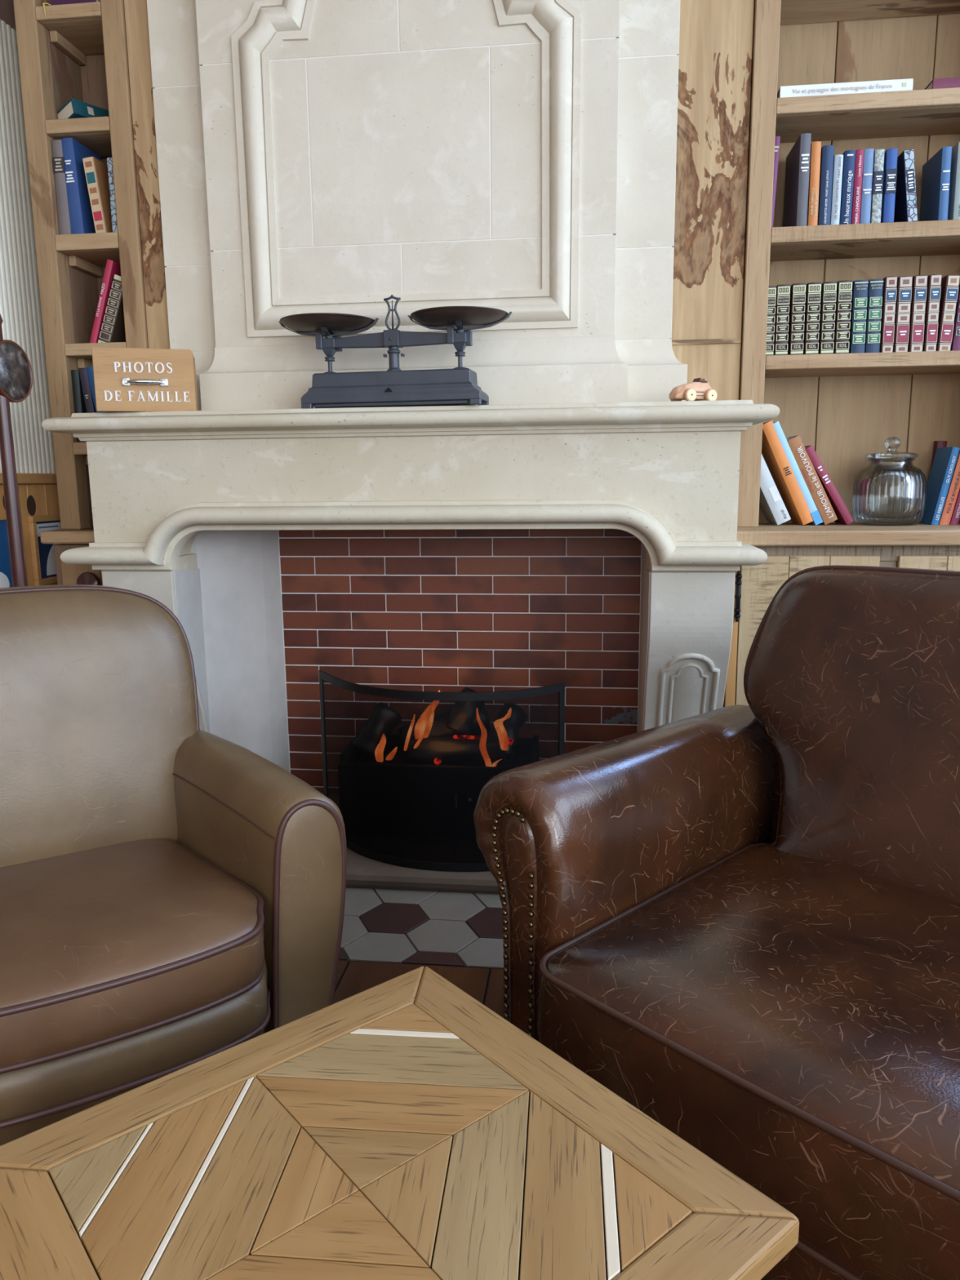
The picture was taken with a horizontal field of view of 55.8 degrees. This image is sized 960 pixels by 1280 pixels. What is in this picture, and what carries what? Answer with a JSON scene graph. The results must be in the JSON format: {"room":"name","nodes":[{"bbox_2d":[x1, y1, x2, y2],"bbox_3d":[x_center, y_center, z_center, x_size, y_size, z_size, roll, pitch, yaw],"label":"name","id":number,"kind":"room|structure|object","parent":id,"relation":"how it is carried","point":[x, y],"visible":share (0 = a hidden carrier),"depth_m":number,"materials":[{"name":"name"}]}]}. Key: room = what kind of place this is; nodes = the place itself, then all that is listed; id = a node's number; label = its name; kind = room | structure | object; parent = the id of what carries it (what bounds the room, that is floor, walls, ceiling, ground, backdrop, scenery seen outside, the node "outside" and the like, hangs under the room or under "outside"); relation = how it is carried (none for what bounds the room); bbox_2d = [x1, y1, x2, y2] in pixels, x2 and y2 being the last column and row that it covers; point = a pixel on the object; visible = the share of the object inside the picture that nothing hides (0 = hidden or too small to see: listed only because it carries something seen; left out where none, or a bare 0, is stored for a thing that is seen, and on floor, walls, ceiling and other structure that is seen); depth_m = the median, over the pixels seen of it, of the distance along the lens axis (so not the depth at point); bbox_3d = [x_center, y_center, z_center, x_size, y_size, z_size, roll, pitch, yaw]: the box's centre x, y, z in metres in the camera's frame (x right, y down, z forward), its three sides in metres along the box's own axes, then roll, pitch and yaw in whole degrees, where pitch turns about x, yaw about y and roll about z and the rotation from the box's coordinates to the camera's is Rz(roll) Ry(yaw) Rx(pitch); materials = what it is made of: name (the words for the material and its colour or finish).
{"room":"living room","nodes":[
{"label":"living room","id":0,"kind":"room"},
{"bbox_2d":[0,0,59,586],"bbox_3d":[-2.083,-0.275,-0.761,0.135,3.250,8.320,1,10,7],"label":"wall","id":1,"kind":"structure","parent":0,"point":[20,312],"depth_m":3.11,"materials":[{"name":"paint"}]},
{"bbox_2d":[0,512,13,587],"bbox_3d":[-1.590,-0.251,2.922,0.020,0.305,0.308,1,10,7],"label":"framed poster","id":2,"kind":"object","parent":1,"relation":"attached to","point":[6,576],"visible":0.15,"depth_m":3.02,"materials":[{"name":"blue paper"}]},
{"bbox_2d":[27,514,62,586],"bbox_3d":[-1.548,-0.329,3.272,0.020,0.245,0.220,1,10,7],"label":"framed poster","id":3,"kind":"object","parent":1,"relation":"attached to","point":[42,555],"visible":0.56,"depth_m":3.22,"materials":[{"name":"brown wood"}]},
{"bbox_2d":[36,520,62,578],"bbox_3d":[-1.555,-0.329,3.273,0.006,0.210,0.185,1,10,7],"label":"print","id":4,"kind":"object","parent":3,"relation":"attached to","point":[46,561],"depth_m":3.25,"materials":[{"name":"paper"}]},
{"bbox_2d":[333,960,504,1018],"bbox_3d":[0.157,1.369,-0.684,4.600,0.060,8.420,1,10,7],"label":"floor","id":5,"kind":"structure","parent":0,"point":[486,985],"depth_m":2.21,"materials":[{"name":"brown wood"}]},
{"bbox_2d":[0,314,32,586],"bbox_3d":[-1.221,-0.042,2.407,0.306,1.653,0.285,1,10,7],"label":"stand","id":6,"kind":"object","parent":5,"relation":"on","point":[15,370],"visible":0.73,"depth_m":2.37,"materials":[{"name":"brown wood"}]},
{"bbox_2d":[0,339,32,402],"bbox_3d":[-1.218,-0.698,2.353,0.017,0.156,0.156,1,10,9],"label":"mirror","id":7,"kind":"object","parent":6,"relation":"attached to","point":[15,370],"depth_m":2.36,"materials":[{"name":"grey mirror"}]},
{"bbox_2d":[13,0,169,585],"bbox_3d":[-1.190,-0.941,3.022,0.490,3.220,0.420,1,10,7],"label":"bookcase","id":8,"kind":"object","parent":5,"relation":"on","point":[97,54],"visible":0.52,"depth_m":2.91,"materials":[{"name":"brown wood"}]},
{"bbox_2d":[51,139,71,234],"bbox_3d":[-1.337,-1.465,2.989,0.040,0.289,0.166,1,10,7],"label":"book","id":9,"kind":"object","parent":8,"relation":"on","point":[64,228],"visible":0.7,"depth_m":2.91,"materials":[{"name":"paper"}]},
{"bbox_2d":[42,0,100,16],"bbox_3d":[-1.256,-1.968,2.864,0.168,0.064,0.166,1,10,7],"label":"book","id":10,"kind":"object","parent":8,"relation":"on","point":[52,2],"visible":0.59,"depth_m":2.80,"materials":[{"name":"paper"}]},
{"bbox_2d":[71,369,86,442],"bbox_3d":[-1.339,-0.794,3.100,0.026,0.236,0.144,1,10,7],"label":"book","id":11,"kind":"object","parent":8,"relation":"on","point":[78,398],"visible":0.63,"depth_m":3.03,"materials":[{"name":"paper"}]},
{"bbox_2d":[59,137,101,234],"bbox_3d":[-1.301,-1.468,2.990,0.056,0.294,0.176,1,10,7],"label":"book","id":12,"kind":"object","parent":8,"relation":"on","point":[81,216],"visible":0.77,"depth_m":2.92,"materials":[{"name":"paper"}]},
{"bbox_2d":[57,97,108,119],"bbox_3d":[-1.292,-1.696,2.959,0.123,0.072,0.140,7,12,36],"label":"book","id":13,"kind":"object","parent":8,"relation":"on","point":[73,108],"visible":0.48,"depth_m":2.90,"materials":[{"name":"paper"}]},
{"bbox_2d":[78,368,96,413],"bbox_3d":[-1.298,-0.795,3.094,0.055,0.240,0.146,1,10,7],"label":"book","id":14,"kind":"object","parent":8,"relation":"on","point":[90,406],"visible":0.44,"depth_m":3.02,"materials":[{"name":"paper"}]},
{"bbox_2d":[85,366,103,413],"bbox_3d":[-1.264,-0.799,3.091,0.074,0.247,0.144,1,10,7],"label":"book","id":15,"kind":"object","parent":8,"relation":"on","point":[90,372],"visible":0.2,"depth_m":3.01,"materials":[{"name":"paper"}]},
{"bbox_2d":[82,156,112,232],"bbox_3d":[-1.226,-1.437,2.976,0.064,0.235,0.156,1,10,7],"label":"book","id":16,"kind":"object","parent":8,"relation":"on","point":[95,171],"visible":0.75,"depth_m":2.91,"materials":[{"name":"paper"}]},
{"bbox_2d":[89,258,120,342],"bbox_3d":[-1.231,-1.114,3.029,0.106,0.269,0.147,1,10,7],"label":"book","id":17,"kind":"object","parent":8,"relation":"on","point":[112,268],"visible":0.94,"depth_m":2.96,"materials":[{"name":"paper"}]},
{"bbox_2d":[97,274,125,342],"bbox_3d":[-1.197,-1.087,3.029,0.115,0.227,0.147,1,10,7],"label":"book","id":18,"kind":"object","parent":8,"relation":"on","point":[113,329],"visible":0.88,"depth_m":2.97,"materials":[{"name":"paper"}]},
{"bbox_2d":[106,157,117,232],"bbox_3d":[-1.164,-1.433,2.970,0.026,0.228,0.154,1,10,7],"label":"book","id":19,"kind":"object","parent":8,"relation":"on","point":[110,172],"visible":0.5,"depth_m":2.90,"materials":[{"name":"paper"}]},
{"bbox_2d":[0,584,346,1146],"bbox_3d":[-0.781,0.421,1.696,0.936,0.994,0.803,-7,12,-31],"label":"armchair","id":20,"kind":"object","parent":5,"relation":"on","point":[172,895],"visible":0.94,"depth_m":1.69,"materials":[{"name":"brown leather"}]},
{"bbox_2d":[0,838,264,1067],"bbox_3d":[-0.727,0.515,1.623,0.604,0.133,0.591,-7,12,-31],"label":"seat cushion","id":21,"kind":"object","parent":20,"relation":"on","point":[106,944],"depth_m":1.49,"materials":[{"name":"beige leather"}]},
{"bbox_2d":[0,966,799,1279],"bbox_3d":[-0.118,0.797,0.953,0.610,0.500,0.610,-9,13,-39],"label":"coffee table","id":22,"kind":"object","parent":5,"relation":"on","point":[401,1127],"visible":1,"depth_m":0.93,"materials":[{"name":"brown wood"}]},
{"bbox_2d":[323,794,498,893],"bbox_3d":[-0.185,0.660,2.982,2.050,0.064,0.644,1,10,7],"label":"hearth slab","id":23,"kind":"object","parent":5,"relation":"on","point":[362,872],"visible":0.06,"depth_m":2.67,"materials":[{"name":"stone"}]},
{"bbox_2d":[41,400,779,732],"bbox_3d":[-0.208,-0.024,2.816,2.064,1.339,0.434,1,10,7],"label":"fireplace surround","id":24,"kind":"object","parent":23,"relation":"on","point":[664,474],"visible":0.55,"depth_m":2.58,"materials":[{"name":"stone"}]},
{"bbox_2d":[91,346,198,412],"bbox_3d":[-0.986,-0.763,2.686,0.274,0.178,0.197,-3,10,-14],"label":"box","id":25,"kind":"object","parent":24,"relation":"on","point":[126,380],"visible":1,"depth_m":2.62,"materials":[{"name":"brown wood"}]},
{"bbox_2d":[279,294,511,408],"bbox_3d":[-0.245,-0.819,2.575,0.678,0.310,0.274,2,10,12],"label":"balance scale","id":26,"kind":"object","parent":24,"relation":"on","point":[456,386],"visible":1,"depth_m":2.54,"materials":[{"name":"paint"}]},
{"bbox_2d":[41,400,779,441],"bbox_3d":[-0.214,-0.643,2.706,2.064,0.081,0.434,1,10,7],"label":"mantel shelf","id":27,"kind":"object","parent":24,"relation":"attached to","point":[718,419],"depth_m":2.52,"materials":[{"name":"stone"}]},
{"bbox_2d":[146,0,687,410],"bbox_3d":[-0.221,-1.602,2.676,1.678,1.816,0.159,1,10,7],"label":"chimney breast","id":28,"kind":"object","parent":24,"relation":"on","point":[517,157],"visible":0.88,"depth_m":2.68,"materials":[{"name":"stone"}]},
{"bbox_2d":[669,377,717,401],"bbox_3d":[0.593,-0.696,2.528,0.138,0.068,0.080,-5,11,-24],"label":"toy car","id":29,"kind":"object","parent":24,"relation":"on","point":[700,389],"visible":0.87,"depth_m":2.51,"materials":[{"name":"brown wood"}]},
{"bbox_2d":[173,528,650,794],"bbox_3d":[-0.174,-0.043,2.961,1.640,1.326,0.536,1,10,7],"label":"firebox","id":30,"kind":"object","parent":23,"relation":"on","point":[260,614],"visible":0.57,"depth_m":3.15,"materials":[{"name":"brick"}]},
{"bbox_2d":[337,733,538,862],"bbox_3d":[-0.117,0.497,2.948,0.751,0.266,0.537,1,10,7],"label":"basket","id":31,"kind":"object","parent":23,"relation":"on","point":[517,753],"visible":0.12,"depth_m":2.90,"materials":[{"name":"metal"}]},
{"bbox_2d":[352,702,401,758],"bbox_3d":[-0.351,0.303,3.060,0.163,0.187,0.097,-7,12,-34],"label":"log","id":32,"kind":"object","parent":31,"relation":"on","point":[380,702],"visible":0.29,"depth_m":3.03,"materials":[{"name":"black wood"}]},
{"bbox_2d":[374,690,513,766],"bbox_3d":[-0.117,0.301,2.907,0.452,0.275,0.070,0,10,5],"label":"fire","id":33,"kind":"object","parent":31,"relation":"on","point":[422,722],"visible":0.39,"depth_m":2.91,"materials":[{"name":"orange"}]},
{"bbox_2d":[398,706,489,752],"bbox_3d":[-0.118,0.301,3.077,0.313,0.166,0.115,1,10,7],"label":"log","id":34,"kind":"object","parent":31,"relation":"on","point":[401,737],"visible":0.17,"depth_m":3.04,"materials":[{"name":"black wood"}]},
{"bbox_2d":[446,687,485,735],"bbox_3d":[-0.046,0.239,3.035,0.130,0.166,0.114,1,10,7],"label":"log","id":35,"kind":"object","parent":34,"relation":"on","point":[466,689],"visible":0.28,"depth_m":3.00,"materials":[{"name":"black wood"}]},
{"bbox_2d":[408,736,504,764],"bbox_3d":[-0.075,0.358,2.946,0.314,0.097,0.096,0,10,3],"label":"log","id":36,"kind":"object","parent":31,"relation":"on","point":[488,740],"visible":0.26,"depth_m":2.91,"materials":[{"name":"black wood"}]},
{"bbox_2d":[489,702,527,763],"bbox_3d":[0.083,0.306,2.993,0.098,0.187,0.191,4,11,25],"label":"log","id":37,"kind":"object","parent":36,"relation":"on","point":[522,717],"visible":0.29,"depth_m":2.99,"materials":[{"name":"black wood"}]},
{"bbox_2d":[319,670,564,871],"bbox_3d":[-0.157,0.395,2.740,0.796,0.540,0.213,2,10,15],"label":"fire screen","id":38,"kind":"object","parent":23,"relation":"on","point":[411,695],"visible":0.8,"depth_m":2.66,"materials":[{"name":"black metal"}]},
{"bbox_2d":[338,887,503,968],"bbox_3d":[-0.141,0.785,2.507,2.350,0.022,0.446,1,10,7],"label":"hearth tiles","id":39,"kind":"structure","parent":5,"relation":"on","point":[384,926],"depth_m":2.46,"materials":[{"name":"tile"}]},
{"bbox_2d":[473,564,959,1279],"bbox_3d":[0.732,0.452,1.316,0.927,1.035,1.412,-10,14,-43],"label":"leather armchair","id":40,"kind":"object","parent":5,"relation":"on","point":[740,922],"visible":0.77,"depth_m":1.44,"materials":[{"name":"brown leather"}]},
{"bbox_2d":[537,844,959,1279],"bbox_3d":[0.650,0.580,1.259,0.698,0.222,0.982,-10,14,-43],"label":"seat cushion","id":41,"kind":"object","parent":40,"relation":"on","point":[790,1013],"depth_m":1.20,"materials":[{"name":"leather"}]},
{"bbox_2d":[744,565,959,903],"bbox_3d":[0.928,0.229,1.467,0.266,0.643,1.104,-10,14,-43],"label":"cushion","id":42,"kind":"object","parent":40,"relation":"on","point":[852,673],"depth_m":1.62,"materials":[{"name":"leather"}]},
{"bbox_2d":[671,0,959,706],"bbox_3d":[1.095,-0.909,2.714,1.060,3.220,0.500,1,10,7],"label":"bookcase","id":43,"kind":"object","parent":5,"relation":"on","point":[735,56],"visible":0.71,"depth_m":2.72,"materials":[{"name":"brown wood"}]},
{"bbox_2d":[765,285,776,355],"bbox_3d":[0.879,-0.974,2.801,0.038,0.202,0.148,1,10,7],"label":"book","id":44,"kind":"object","parent":43,"relation":"on","point":[772,289],"visible":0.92,"depth_m":2.73,"materials":[{"name":"paper"}]},
{"bbox_2d":[759,454,791,524],"bbox_3d":[0.924,-0.494,2.938,0.145,0.236,0.147,1,10,7],"label":"book","id":45,"kind":"object","parent":43,"relation":"on","point":[772,504],"visible":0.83,"depth_m":2.88,"materials":[{"name":"paper"}]},
{"bbox_2d":[771,136,780,227],"bbox_3d":[0.873,-1.359,2.744,0.030,0.256,0.166,1,10,7],"label":"book","id":46,"kind":"object","parent":43,"relation":"on","point":[777,140],"visible":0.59,"depth_m":2.66,"materials":[{"name":"paper"}]},
{"bbox_2d":[773,284,790,355],"bbox_3d":[0.919,-0.975,2.796,0.038,0.205,0.148,0,10,7],"label":"book","id":47,"kind":"object","parent":43,"relation":"on","point":[783,291],"visible":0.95,"depth_m":2.73,"materials":[{"name":"paper"}]},
{"bbox_2d":[761,420,813,524],"bbox_3d":[0.980,-0.539,2.929,0.176,0.327,0.156,1,10,7],"label":"book","id":48,"kind":"object","parent":43,"relation":"on","point":[791,493],"visible":0.85,"depth_m":2.87,"materials":[{"name":"paper"}]},
{"bbox_2d":[782,133,811,226],"bbox_3d":[0.961,-1.363,2.753,0.030,0.258,0.206,1,10,7],"label":"book","id":49,"kind":"object","parent":43,"relation":"on","point":[797,161],"visible":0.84,"depth_m":2.67,"materials":[{"name":"paper"}]},
{"bbox_2d":[787,283,806,355],"bbox_3d":[0.964,-0.975,2.790,0.039,0.207,0.148,0,10,7],"label":"book","id":50,"kind":"object","parent":43,"relation":"on","point":[797,291],"visible":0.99,"depth_m":2.72,"materials":[{"name":"paper"}]},
{"bbox_2d":[773,421,822,525],"bbox_3d":[1.008,-0.537,2.927,0.173,0.324,0.153,1,10,7],"label":"book","id":51,"kind":"object","parent":43,"relation":"on","point":[815,515],"visible":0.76,"depth_m":2.85,"materials":[{"name":"paper"}]},
{"bbox_2d":[786,435,837,524],"bbox_3d":[1.055,-0.515,2.924,0.168,0.280,0.156,1,10,7],"label":"book","id":52,"kind":"object","parent":43,"relation":"on","point":[815,488],"visible":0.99,"depth_m":2.85,"materials":[{"name":"paper"}]},
{"bbox_2d":[803,282,821,354],"bbox_3d":[1.008,-0.975,2.785,0.039,0.208,0.148,0,10,7],"label":"book","id":53,"kind":"object","parent":43,"relation":"on","point":[813,290],"visible":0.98,"depth_m":2.72,"materials":[{"name":"paper"}]},
{"bbox_2d":[806,141,821,226],"bbox_3d":[0.989,-1.345,2.721,0.027,0.234,0.148,0,10,7],"label":"book","id":54,"kind":"object","parent":43,"relation":"on","point":[815,147],"visible":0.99,"depth_m":2.65,"materials":[{"name":"paper"}]},
{"bbox_2d":[817,145,834,225],"bbox_3d":[1.022,-1.339,2.718,0.033,0.222,0.149,1,10,7],"label":"book","id":55,"kind":"object","parent":43,"relation":"on","point":[827,153],"visible":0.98,"depth_m":2.65,"materials":[{"name":"paper"}]},
{"bbox_2d":[817,281,836,354],"bbox_3d":[1.052,-0.975,2.780,0.039,0.208,0.148,0,10,7],"label":"book","id":56,"kind":"object","parent":43,"relation":"on","point":[828,289],"visible":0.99,"depth_m":2.71,"materials":[{"name":"paper"}]},
{"bbox_2d":[804,445,853,524],"bbox_3d":[1.107,-0.498,2.916,0.163,0.248,0.145,1,10,7],"label":"book","id":57,"kind":"object","parent":43,"relation":"on","point":[842,513],"visible":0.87,"depth_m":2.85,"materials":[{"name":"paper"}]},
{"bbox_2d":[830,154,843,224],"bbox_3d":[1.052,-1.325,2.713,0.025,0.196,0.137,1,10,7],"label":"book","id":58,"kind":"object","parent":43,"relation":"on","point":[837,159],"visible":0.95,"depth_m":2.65,"materials":[{"name":"paper"}]},
{"bbox_2d":[833,280,852,353],"bbox_3d":[1.095,-0.976,2.774,0.040,0.210,0.148,0,10,7],"label":"book","id":59,"kind":"object","parent":43,"relation":"on","point":[844,288],"visible":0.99,"depth_m":2.71,"materials":[{"name":"paper"}]},
{"bbox_2d":[777,78,913,97],"bbox_3d":[1.060,-1.597,2.693,0.366,0.035,0.205,1,10,7],"label":"book","id":60,"kind":"object","parent":43,"relation":"on","point":[895,85],"visible":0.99,"depth_m":2.60,"materials":[{"name":"paper"}]},
{"bbox_2d":[839,150,855,224],"bbox_3d":[1.084,-1.332,2.723,0.031,0.207,0.168,1,10,7],"label":"book","id":61,"kind":"object","parent":43,"relation":"on","point":[849,156],"visible":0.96,"depth_m":2.65,"materials":[{"name":"paper"}]},
{"bbox_2d":[850,149,863,223],"bbox_3d":[1.110,-1.331,2.710,0.023,0.207,0.147,1,10,7],"label":"book","id":62,"kind":"object","parent":43,"relation":"on","point":[856,200],"visible":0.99,"depth_m":2.64,"materials":[{"name":"paper"}]},
{"bbox_2d":[848,280,868,353],"bbox_3d":[1.141,-0.975,2.769,0.041,0.210,0.148,0,10,7],"label":"book","id":63,"kind":"object","parent":43,"relation":"on","point":[860,287],"visible":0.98,"depth_m":2.70,"materials":[{"name":"paper"}]},
{"bbox_2d":[859,148,874,223],"bbox_3d":[1.136,-1.331,2.707,0.028,0.208,0.146,0,10,7],"label":"book","id":64,"kind":"object","parent":43,"relation":"on","point":[867,177],"visible":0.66,"depth_m":2.64,"materials":[{"name":"paper"}]},
{"bbox_2d":[864,279,883,352],"bbox_3d":[1.183,-0.975,2.764,0.040,0.211,0.148,0,10,7],"label":"book","id":65,"kind":"object","parent":43,"relation":"on","point":[875,286],"visible":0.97,"depth_m":2.70,"materials":[{"name":"paper"}]},
{"bbox_2d":[870,149,884,222],"bbox_3d":[1.167,-1.330,2.708,0.026,0.205,0.156,0,10,7],"label":"book","id":66,"kind":"object","parent":43,"relation":"on","point":[878,154],"visible":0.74,"depth_m":2.63,"materials":[{"name":"paper"}]},
{"bbox_2d":[879,275,897,352],"bbox_3d":[1.225,-0.978,2.763,0.034,0.218,0.158,0,10,7],"label":"book","id":67,"kind":"object","parent":43,"relation":"on","point":[890,283],"visible":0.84,"depth_m":2.69,"materials":[{"name":"paper"}]},
{"bbox_2d":[880,148,897,222],"bbox_3d":[1.201,-1.329,2.700,0.030,0.205,0.146,0,10,7],"label":"book","id":68,"kind":"object","parent":43,"relation":"on","point":[890,168],"visible":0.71,"depth_m":2.63,"materials":[{"name":"paper"}]},
{"bbox_2d":[852,436,927,525],"bbox_3d":[1.294,-0.502,2.860,0.214,0.272,0.214,-10,14,-42],"label":"glass jar","id":69,"kind":"object","parent":43,"relation":"on","point":[917,480],"visible":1,"depth_m":2.83,"materials":[{"name":"clear glass"}]},
{"bbox_2d":[893,275,912,351],"bbox_3d":[1.265,-0.978,2.759,0.039,0.217,0.158,0,10,7],"label":"book","id":70,"kind":"object","parent":43,"relation":"on","point":[904,293],"visible":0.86,"depth_m":2.69,"materials":[{"name":"paper"}]},
{"bbox_2d":[893,149,917,222],"bbox_3d":[1.257,-1.328,2.698,0.052,0.202,0.156,1,10,7],"label":"book","id":71,"kind":"object","parent":43,"relation":"on","point":[905,200],"visible":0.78,"depth_m":2.63,"materials":[{"name":"paper"}]},
{"bbox_2d":[907,275,927,351],"bbox_3d":[1.308,-0.978,2.754,0.037,0.218,0.158,0,10,7],"label":"book","id":72,"kind":"object","parent":43,"relation":"on","point":[919,285],"visible":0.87,"depth_m":2.68,"materials":[{"name":"paper"}]},
{"bbox_2d":[922,274,942,351],"bbox_3d":[1.348,-0.978,2.749,0.033,0.219,0.158,1,10,7],"label":"book","id":73,"kind":"object","parent":43,"relation":"on","point":[934,281],"visible":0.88,"depth_m":2.68,"materials":[{"name":"paper"}]},
{"bbox_2d":[919,146,951,221],"bbox_3d":[1.352,-1.328,2.692,0.026,0.203,0.166,0,10,7],"label":"book","id":74,"kind":"object","parent":43,"relation":"on","point":[935,176],"visible":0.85,"depth_m":2.65,"materials":[{"name":"paper"}]},
{"bbox_2d":[930,440,946,470],"bbox_3d":[1.485,-0.514,2.949,0.039,0.263,0.034,1,10,7],"label":"book","id":75,"kind":"object","parent":43,"relation":"on","point":[937,444],"visible":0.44,"depth_m":2.92,"materials":[{"name":"paper"}]},
{"bbox_2d":[919,446,959,524],"bbox_3d":[1.451,-0.486,2.871,0.068,0.242,0.137,1,10,7],"label":"book","id":76,"kind":"object","parent":43,"relation":"on","point":[945,458],"visible":1,"depth_m":2.83,"materials":[{"name":"paper"}]},
{"bbox_2d":[924,77,959,89],"bbox_3d":[1.414,-1.589,2.643,0.240,0.031,0.183,1,10,7],"label":"book","id":77,"kind":"object","parent":43,"relation":"on","point":[950,82],"visible":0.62,"depth_m":2.56,"materials":[{"name":"paper"}]},
{"bbox_2d":[935,275,959,351],"bbox_3d":[1.392,-0.975,2.744,0.048,0.218,0.158,1,10,7],"label":"book","id":78,"kind":"object","parent":43,"relation":"on","point":[949,283],"visible":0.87,"depth_m":2.67,"materials":[{"name":"paper"}]},
{"bbox_2d":[938,449,959,524],"bbox_3d":[1.479,-0.481,2.869,0.075,0.237,0.137,1,10,7],"label":"book","id":79,"kind":"object","parent":43,"relation":"on","point":[954,486],"visible":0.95,"depth_m":2.81,"materials":[{"name":"paper"}]},
{"bbox_2d":[947,142,959,220],"bbox_3d":[1.394,-1.332,2.676,0.028,0.215,0.147,0,10,7],"label":"book","id":80,"kind":"object","parent":43,"relation":"on","point":[953,211],"visible":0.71,"depth_m":2.62,"materials":[{"name":"paper"}]},
{"bbox_2d":[949,488,959,524],"bbox_3d":[1.508,-0.481,2.865,0.071,0.236,0.137,1,10,7],"label":"book","id":81,"kind":"object","parent":43,"relation":"on","point":[955,517],"visible":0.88,"depth_m":2.82,"materials":[{"name":"paper"}]},
{"bbox_2d":[950,284,959,351],"bbox_3d":[1.432,-0.962,2.737,0.046,0.194,0.147,1,10,7],"label":"book","id":82,"kind":"object","parent":43,"relation":"on","point":[955,345],"visible":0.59,"depth_m":2.68,"materials":[{"name":"paper"}]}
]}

